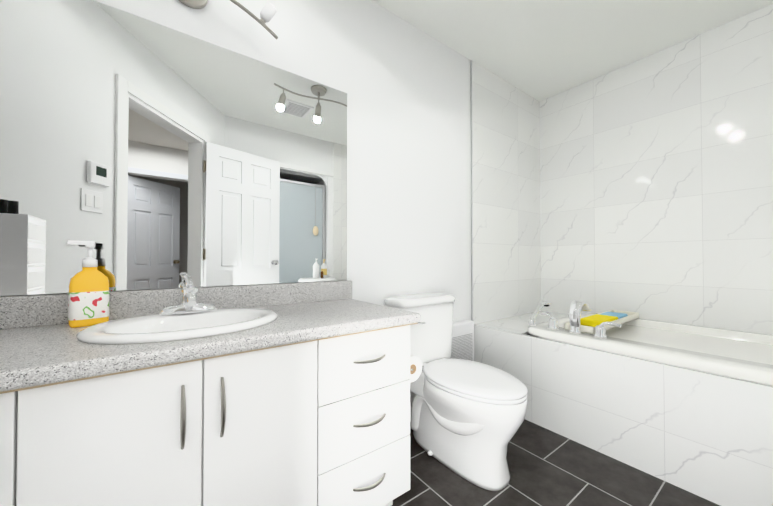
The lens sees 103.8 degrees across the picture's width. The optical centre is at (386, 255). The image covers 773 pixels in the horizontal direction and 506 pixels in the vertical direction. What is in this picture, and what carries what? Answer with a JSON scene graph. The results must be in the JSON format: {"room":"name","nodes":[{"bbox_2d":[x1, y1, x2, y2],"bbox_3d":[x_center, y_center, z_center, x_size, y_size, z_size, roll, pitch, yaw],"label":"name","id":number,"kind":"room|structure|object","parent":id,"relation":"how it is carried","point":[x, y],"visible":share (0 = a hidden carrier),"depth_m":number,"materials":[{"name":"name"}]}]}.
{"room":"bathroom","nodes":[
{"label":"bathroom","id":0,"kind":"room"},
{"bbox_2d":[0,0,539,421],"bbox_3d":[0.032,-0.212,1.847,3.740,2.440,0.120,1,-1,-36],"label":"wall","id":1,"kind":"structure","parent":0,"point":[404,85],"depth_m":1.75,"materials":[{"name":"white paint"}]},
{"bbox_2d":[0,0,346,295],"bbox_3d":[-0.772,-0.368,1.175,1.398,0.981,0.006,1,-1,-36],"label":"mirror","id":2,"kind":"object","parent":1,"relation":"attached to","point":[142,153],"visible":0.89,"depth_m":1.11,"materials":[{"name":"clear glass"}]},
{"bbox_2d":[0,281,351,329],"bbox_3d":[-0.757,0.174,1.171,1.426,0.096,0.019,1,-1,-36],"label":"backsplash","id":3,"kind":"structure","parent":1,"relation":"attached to","point":[35,310],"depth_m":1.10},
{"bbox_2d":[179,0,207,8],"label":"spotlight","id":4,"kind":"object","parent":1,"relation":"attached to","point":[195,4],"depth_m":1.19,"materials":[{"name":"silver metal"}]},
{"bbox_2d":[229,0,277,39],"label":"spotlight","id":5,"kind":"object","parent":1,"relation":"attached to","point":[268,11],"depth_m":1.24,"materials":[{"name":"silver metal"}]},
{"bbox_2d":[451,320,473,360],"bbox_3d":[0.454,0.650,2.022,0.340,0.400,0.077,1,-1,-36],"label":"wall heater","id":6,"kind":"object","parent":1,"relation":"attached to","point":[462,339],"visible":0.35,"depth_m":2.02,"materials":[{"name":"white plastic"}]},
{"bbox_2d":[470,60,472,320],"bbox_3d":[0.619,-0.207,2.198,0.006,2.440,0.010,1,-1,-36],"label":"trim","id":7,"kind":"structure","parent":1,"relation":"attached to","point":[471,205],"depth_m":2.20,"materials":[{"name":"silver metal"}]},
{"bbox_2d":[472,61,540,323],"bbox_3d":[1.018,-0.451,2.496,0.986,1.945,0.008,1,-1,-36],"label":"wall tile","id":8,"kind":"structure","parent":1,"relation":"attached to","point":[506,197],"depth_m":2.44,"materials":[{"name":"stone"}]},
{"bbox_2d":[391,419,720,505],"bbox_3d":[0.616,1.020,0.820,4.000,0.050,2.600,1,-1,-36],"label":"floor","id":9,"kind":"structure","parent":0,"point":[547,467],"depth_m":1.34,"materials":[{"name":"tile"}]},
{"bbox_2d":[0,322,421,505],"bbox_3d":[-0.559,0.628,0.980,1.483,0.738,0.549,1,-1,-36],"label":"bathroom vanity","id":10,"kind":"object","parent":9,"relation":"on","point":[189,393],"depth_m":0.79,"materials":[{"name":"white"}]},
{"bbox_2d":[0,298,420,385],"bbox_3d":[-0.601,0.238,0.958,1.426,0.042,0.545,1,-1,-36],"label":"countertop","id":11,"kind":"structure","parent":10,"relation":"on","point":[24,359],"depth_m":0.77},
{"bbox_2d":[67,240,109,327],"bbox_3d":[-0.932,0.085,0.949,0.097,0.262,0.069,1,-1,-36],"label":"soap dispenser","id":12,"kind":"object","parent":11,"relation":"on","point":[88,297],"visible":0.96,"depth_m":0.93,"materials":[{"name":"orange"}]},
{"bbox_2d":[48,302,295,357],"bbox_3d":[-0.611,0.275,0.951,0.512,0.155,0.412,1,-1,-36],"label":"sink","id":13,"kind":"object","parent":11,"relation":"in","point":[145,327],"depth_m":0.91,"materials":[{"name":"white ceramic"}]},
{"bbox_2d":[156,274,219,313],"bbox_3d":[-0.663,0.131,1.024,0.169,0.131,0.160,1,-1,-36],"label":"faucet","id":14,"kind":"object","parent":13,"relation":"on","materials":[{"name":"silver metal"}]},
{"bbox_2d":[384,293,527,490],"bbox_3d":[0.352,0.617,1.538,0.436,0.775,0.720,1,-1,-36],"label":"toilet","id":15,"kind":"object","parent":9,"relation":"on","point":[467,418],"visible":1,"depth_m":1.41,"materials":[{"name":"white ceramic"}]},
{"bbox_2d":[474,300,772,505],"bbox_3d":[1.614,0.632,1.665,0.976,0.747,2.009,1,-1,-36],"label":"bathtub","id":16,"kind":"object","parent":9,"relation":"on","point":[689,408],"visible":0.94,"depth_m":1.45,"materials":[{"name":"stone"}]},
{"bbox_2d":[528,300,621,338],"bbox_3d":[1.147,0.354,1.835,0.261,0.186,0.512,1,-1,-36],"label":"tub faucet","id":17,"kind":"object","parent":16,"relation":"on","point":[576,306],"depth_m":1.75,"materials":[{"name":"silver metal"}]},
{"bbox_2d":[564,310,638,333],"bbox_3d":[1.444,0.423,2.003,0.801,0.050,0.160,1,-1,-36],"label":"caddy","id":18,"kind":"object","parent":16,"relation":"on","point":[589,324],"visible":0.85,"depth_m":1.92,"materials":[{"name":"white plastic"}]},
{"bbox_2d":[372,0,772,101],"bbox_3d":[0.651,-1.468,0.971,3.800,0.050,2.450,1,-1,-36],"label":"ceiling","id":19,"kind":"structure","parent":0,"point":[539,50],"depth_m":1.92,"materials":[{"name":"white paint"}]},
{"bbox_3d":[2.098,-0.210,1.959,0.120,2.440,2.150,1,-1,-36],"label":"wall","id":20,"kind":"structure","parent":0,"visible":0},
{"bbox_2d":[540,4,772,334],"bbox_3d":[2.011,-0.458,1.972,0.008,1.945,2.014,1,-1,-36],"label":"wall tile","id":21,"kind":"structure","parent":20,"relation":"attached to","point":[656,186],"depth_m":2.07,"materials":[{"name":"stone"}]}
]}

